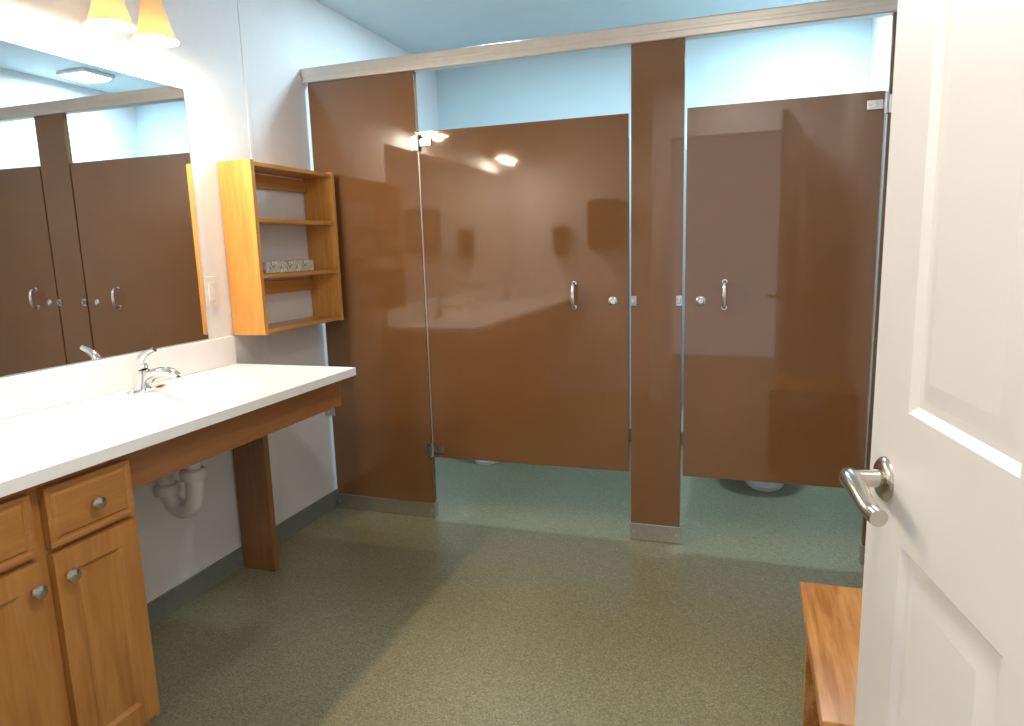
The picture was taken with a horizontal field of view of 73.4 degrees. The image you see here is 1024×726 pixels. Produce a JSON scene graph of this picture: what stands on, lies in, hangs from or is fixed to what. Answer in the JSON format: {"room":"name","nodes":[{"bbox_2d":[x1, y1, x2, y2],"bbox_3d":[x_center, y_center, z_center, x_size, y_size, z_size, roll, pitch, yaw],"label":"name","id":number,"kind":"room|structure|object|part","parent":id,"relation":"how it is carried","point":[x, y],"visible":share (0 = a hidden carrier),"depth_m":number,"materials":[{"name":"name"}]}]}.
{"room":"public restroom","nodes":[
{"label":"public restroom","id":0,"kind":"room"},
{"bbox_2d":[0,0,438,602],"bbox_3d":[-1.233,-0.358,2.595,0.120,2.460,4.750,2,10,19],"label":"wall","id":1,"kind":"structure","parent":0,"point":[282,38],"depth_m":2.75,"materials":[{"name":"paint"}]},
{"bbox_2d":[0,40,208,376],"bbox_3d":[-1.530,-0.355,1.510,0.005,0.907,2.235,2,10,19],"label":"mirror","id":2,"kind":"object","parent":1,"relation":"attached to","point":[100,251],"visible":1,"depth_m":2.14,"materials":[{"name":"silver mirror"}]},
{"bbox_2d":[0,336,236,419],"bbox_3d":[-1.492,0.143,1.643,0.019,0.110,2.380,2,10,19],"label":"backsplash","id":3,"kind":"structure","parent":1,"relation":"attached to","point":[21,394],"depth_m":2.16,"materials":[{"name":"white laminate"}]},
{"bbox_2d":[84,0,179,47],"bbox_3d":[-1.200,-1.144,2.103,0.213,0.268,0.380,2,10,19],"label":"vanity light","id":4,"kind":"object","parent":1,"relation":"attached to","point":[153,29],"visible":1,"depth_m":2.13,"materials":[{"name":"yellow glass"}]},
{"bbox_3d":[-1.189,-1.071,2.023,0.137,0.150,0.137,2,10,19],"label":"lamp shade","id":5,"kind":"part","parent":4,"relation":"part of","materials":[{"name":"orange glass"}]},
{"bbox_3d":[-1.136,-1.099,2.178,0.137,0.150,0.137,2,10,19],"label":"lamp shade","id":6,"kind":"part","parent":4,"relation":"part of","materials":[{"name":"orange glass"}]},
{"bbox_2d":[203,276,218,306],"bbox_3d":[-1.152,-0.273,2.637,0.009,0.115,0.066,2,10,19],"label":"outlet","id":7,"kind":"object","parent":1,"relation":"attached to","point":[210,283],"visible":1,"depth_m":2.63,"materials":[{"name":"beige plastic"}]},
{"bbox_2d":[208,283,215,300],"bbox_3d":[-1.150,-0.273,2.636,0.004,0.069,0.034,2,10,19],"label":"socket","id":8,"kind":"object","parent":7,"relation":"attached to","point":[211,286],"depth_m":2.63,"materials":[{"name":"white paint"}]},
{"bbox_2d":[147,489,337,627],"bbox_3d":[-1.133,0.811,2.785,0.010,0.088,4.480,2,10,19],"label":"baseboard","id":9,"kind":"structure","parent":1,"relation":"attached to","point":[177,597],"depth_m":2.71,"materials":[{"name":"grey plastic"}]},
{"bbox_2d":[237,0,285,519],"bbox_3d":[-1.061,-0.451,2.909,0.002,2.350,0.020,2,10,19],"label":"trim","id":10,"kind":"structure","parent":1,"relation":"attached to","point":[238,1],"depth_m":2.83,"materials":[{"name":"paint"}]},
{"bbox_2d":[217,159,343,334],"bbox_3d":[-0.964,-0.489,2.943,0.154,0.673,0.567,2,10,19],"label":"wall shelf","id":11,"kind":"object","parent":1,"relation":"attached to","point":[238,180],"visible":0.98,"depth_m":2.81,"materials":[{"name":"brown wood"}]},
{"bbox_3d":[-1.051,-0.444,2.688,0.154,0.673,0.022,2,10,19],"label":"panel","id":12,"kind":"part","parent":11,"relation":"part of","materials":[{"name":"brown wood"}]},
{"bbox_2d":[262,261,282,273],"bbox_3d":[-0.997,-0.390,2.802,0.075,0.048,0.106,2,10,19],"label":"packet","id":13,"kind":"object","parent":11,"relation":"on","point":[269,267],"visible":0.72,"depth_m":2.77,"materials":[{"name":"paper"}]},
{"bbox_3d":[-1.037,-0.766,2.918,0.014,0.055,0.523,2,10,19],"label":"rail","id":14,"kind":"part","parent":11,"relation":"part of","materials":[{"name":"brown wood"}]},
{"bbox_3d":[-1.024,-0.331,2.991,0.014,0.055,0.523,2,10,19],"label":"rail","id":15,"kind":"part","parent":11,"relation":"part of","materials":[{"name":"brown wood"}]},
{"bbox_2d":[283,261,298,272],"bbox_3d":[-0.963,-0.406,2.902,0.075,0.044,0.106,2,10,19],"label":"packet","id":16,"kind":"object","parent":11,"relation":"on","point":[288,266],"visible":0.67,"depth_m":2.89,"materials":[{"name":"paper"}]},
{"bbox_2d":[285,260,313,271],"bbox_3d":[-0.929,-0.425,3.002,0.075,0.048,0.106,2,10,19],"label":"packet","id":17,"kind":"object","parent":11,"relation":"on","point":[304,265],"visible":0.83,"depth_m":2.98,"materials":[{"name":"paper"}]},
{"bbox_3d":[-0.878,-0.534,3.197,0.154,0.673,0.022,2,10,19],"label":"panel","id":18,"kind":"part","parent":11,"relation":"part of","materials":[{"name":"brown wood"}]},
{"bbox_2d":[146,442,863,725],"bbox_3d":[-0.259,1.111,1.417,2.790,0.100,6.820,2,10,19],"label":"floor","id":19,"kind":"structure","parent":0,"point":[529,598],"depth_m":2.43,"materials":[{"name":"green plastic"}]},
{"bbox_2d":[0,454,159,725],"bbox_3d":[-1.227,0.645,1.604,0.549,0.812,0.490,2,10,19],"label":"vanity cabinet","id":20,"kind":"object","parent":19,"relation":"on","point":[76,649],"visible":1,"depth_m":1.55,"materials":[{"name":"brown wood"}]},
{"bbox_3d":[-1.053,0.360,1.358,0.021,0.135,0.208,2,10,19],"label":"drawer","id":21,"kind":"part","parent":20,"relation":"part of","materials":[{"name":"brown wood"}]},
{"bbox_3d":[-1.044,0.702,1.416,0.020,0.528,0.208,2,10,19],"label":"door","id":22,"kind":"part","parent":20,"relation":"part of","materials":[{"name":"brown wood"}]},
{"bbox_3d":[-1.000,0.482,1.450,0.030,0.033,0.033,2,10,19],"label":"knob","id":23,"kind":"part","parent":20,"relation":"part of","materials":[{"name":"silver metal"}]},
{"bbox_3d":[-0.976,0.470,1.523,0.030,0.033,0.033,2,10,19],"label":"knob","id":24,"kind":"part","parent":20,"relation":"part of","materials":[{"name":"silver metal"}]},
{"bbox_3d":[-0.975,0.319,1.587,0.021,0.135,0.218,2,10,19],"label":"drawer","id":25,"kind":"part","parent":20,"relation":"part of","materials":[{"name":"brown wood"}]},
{"bbox_3d":[-0.953,0.320,1.580,0.030,0.033,0.033,2,10,19],"label":"knob","id":26,"kind":"part","parent":20,"relation":"part of","materials":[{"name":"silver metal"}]},
{"bbox_3d":[-0.966,0.661,1.645,0.020,0.528,0.218,2,10,19],"label":"door","id":27,"kind":"part","parent":20,"relation":"part of","materials":[{"name":"brown wood"}]},
{"bbox_2d":[0,336,355,571],"bbox_3d":[-1.223,0.567,1.629,0.559,0.957,2.385,2,10,19],"label":"countertop","id":28,"kind":"structure","parent":19,"relation":"on","point":[55,423],"depth_m":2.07,"materials":[{"name":"white laminate"}]},
{"bbox_2d":[124,347,181,395],"bbox_3d":[-1.136,0.020,2.207,0.174,0.145,0.156,2,10,19],"label":"faucet","id":29,"kind":"object","parent":28,"relation":"on","point":[145,377],"visible":1,"depth_m":2.20,"materials":[{"name":"silver metal"}]},
{"bbox_3d":[-1.191,0.085,2.237,0.054,0.012,0.156,2,10,19],"label":"plate","id":30,"kind":"part","parent":29,"relation":"part of","materials":[{"name":"silver metal"}]},
{"bbox_3d":[-1.177,-0.013,2.215,0.080,0.079,0.034,2,10,19],"label":"handle","id":31,"kind":"part","parent":29,"relation":"part of","materials":[{"name":"silver metal"}]},
{"bbox_3d":[-1.126,0.043,2.207,0.153,0.063,0.040,2,10,19],"label":"spout","id":32,"kind":"part","parent":29,"relation":"part of","materials":[{"name":"silver metal"}]},
{"bbox_2d":[153,462,206,518],"bbox_3d":[-1.140,0.337,2.264,0.298,0.355,0.114,2,10,19],"label":"drain pipe","id":33,"kind":"object","parent":28,"relation":"attached to","point":[166,488],"visible":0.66,"depth_m":2.24,"materials":[{"name":"white plastic"}]},
{"bbox_3d":[-1.042,0.444,2.764,0.153,0.812,0.030,2,10,19],"label":"support panel","id":34,"kind":"part","parent":28,"relation":"part of","materials":[{"name":"brown wood"}]},
{"bbox_2d":[475,460,497,464],"bbox_3d":[-0.097,0.189,4.299,0.440,0.752,0.700,2,10,19],"label":"toilet","id":35,"kind":"object","parent":19,"relation":"on","point":[476,461],"visible":0.02,"depth_m":4.10,"materials":[{"name":"white ceramic"}]},
{"bbox_2d":[300,0,897,563],"bbox_3d":[0.505,-0.392,3.577,2.547,2.101,1.534,2,10,19],"label":"partition","id":36,"kind":"object","parent":19,"relation":"on","point":[484,270],"depth_m":2.86,"materials":[{"name":"brown laminate"}]},
{"bbox_3d":[0.050,-0.273,2.996,0.918,1.477,0.025,2,10,19],"label":"stall door","id":37,"kind":"part","parent":36,"relation":"part of","materials":[{"name":"brown laminate"}]},
{"bbox_3d":[0.257,-0.282,2.885,0.024,0.124,0.048,2,10,19],"label":"pull handle","id":38,"kind":"part","parent":36,"relation":"part of","materials":[{"name":"silver metal"}]},
{"bbox_3d":[0.829,-0.382,3.512,0.025,1.477,1.454,2,10,19],"label":"divider panel","id":39,"kind":"part","parent":36,"relation":"part of","materials":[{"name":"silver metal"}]},
{"bbox_3d":[0.831,-0.267,2.693,0.024,0.124,0.048,2,10,19],"label":"pull handle","id":40,"kind":"part","parent":36,"relation":"part of","materials":[{"name":"silver metal"}]},
{"bbox_3d":[1.023,-0.247,2.670,0.682,1.477,0.025,2,10,19],"label":"stall door","id":41,"kind":"part","parent":36,"relation":"part of","materials":[{"name":"brown laminate"}]},
{"bbox_2d":[745,481,783,491],"bbox_3d":[1.377,0.243,3.727,0.440,0.752,0.700,2,10,19],"label":"toilet","id":42,"kind":"object","parent":19,"relation":"on","point":[760,486],"visible":0.02,"depth_m":3.54,"materials":[{"name":"white ceramic"}]},
{"bbox_2d":[799,582,862,725],"bbox_3d":[0.820,0.802,1.406,0.412,0.450,0.523,2,10,19],"label":"bench","id":43,"kind":"object","parent":19,"relation":"on","point":[831,613],"visible":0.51,"depth_m":1.44,"materials":[{"name":"brown wood"}]},
{"bbox_3d":[0.737,0.773,1.677,0.045,0.422,0.030,2,10,19],"label":"leg","id":44,"kind":"part","parent":43,"relation":"part of","materials":[{"name":"brown wood"}]},
{"bbox_2d":[315,0,826,53],"bbox_3d":[-0.004,-1.581,1.960,2.790,0.148,4.750,2,10,19],"label":"ceiling","id":45,"kind":"structure","parent":0,"point":[414,26],"depth_m":3.63,"materials":[{"name":"paint"}]},
{"bbox_2d":[436,18,871,431],"bbox_3d":[0.767,-0.718,4.331,2.550,2.480,0.120,2,10,19],"label":"wall","id":46,"kind":"structure","parent":0,"point":[830,58],"depth_m":4.01,"materials":[{"name":"paint"}]},
{"bbox_2d":[629,429,682,444],"bbox_3d":[0.781,0.472,4.468,2.526,0.088,0.010,2,10,19],"label":"baseboard","id":47,"kind":"structure","parent":46,"relation":"attached to","point":[629,429],"depth_m":4.37,"materials":[{"name":"grey plastic"}]},
{"bbox_2d":[868,16,891,91],"bbox_3d":[1.359,-0.331,1.928,0.120,2.480,4.360,2,10,19],"label":"wall","id":48,"kind":"structure","parent":0,"point":[880,42],"depth_m":3.41,"materials":[{"name":"paint"}]},
{"bbox_3d":[-0.641,0.019,0.190,2.550,2.480,0.510,2,10,19],"label":"wall","id":49,"kind":"structure","parent":0,"visible":0},
{"bbox_2d":[839,0,1023,725],"bbox_3d":[0.493,0.137,0.609,0.168,2.020,0.881,0,10,9],"label":"door","id":50,"kind":"structure","parent":49,"relation":"in","point":[941,643],"depth_m":0.80,"materials":[{"name":"white paint"}]},
{"bbox_3d":[0.496,0.173,0.952,0.066,0.065,0.146,0,10,9],"label":"handle","id":51,"kind":"part","parent":50,"relation":"part of","materials":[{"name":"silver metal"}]}
]}

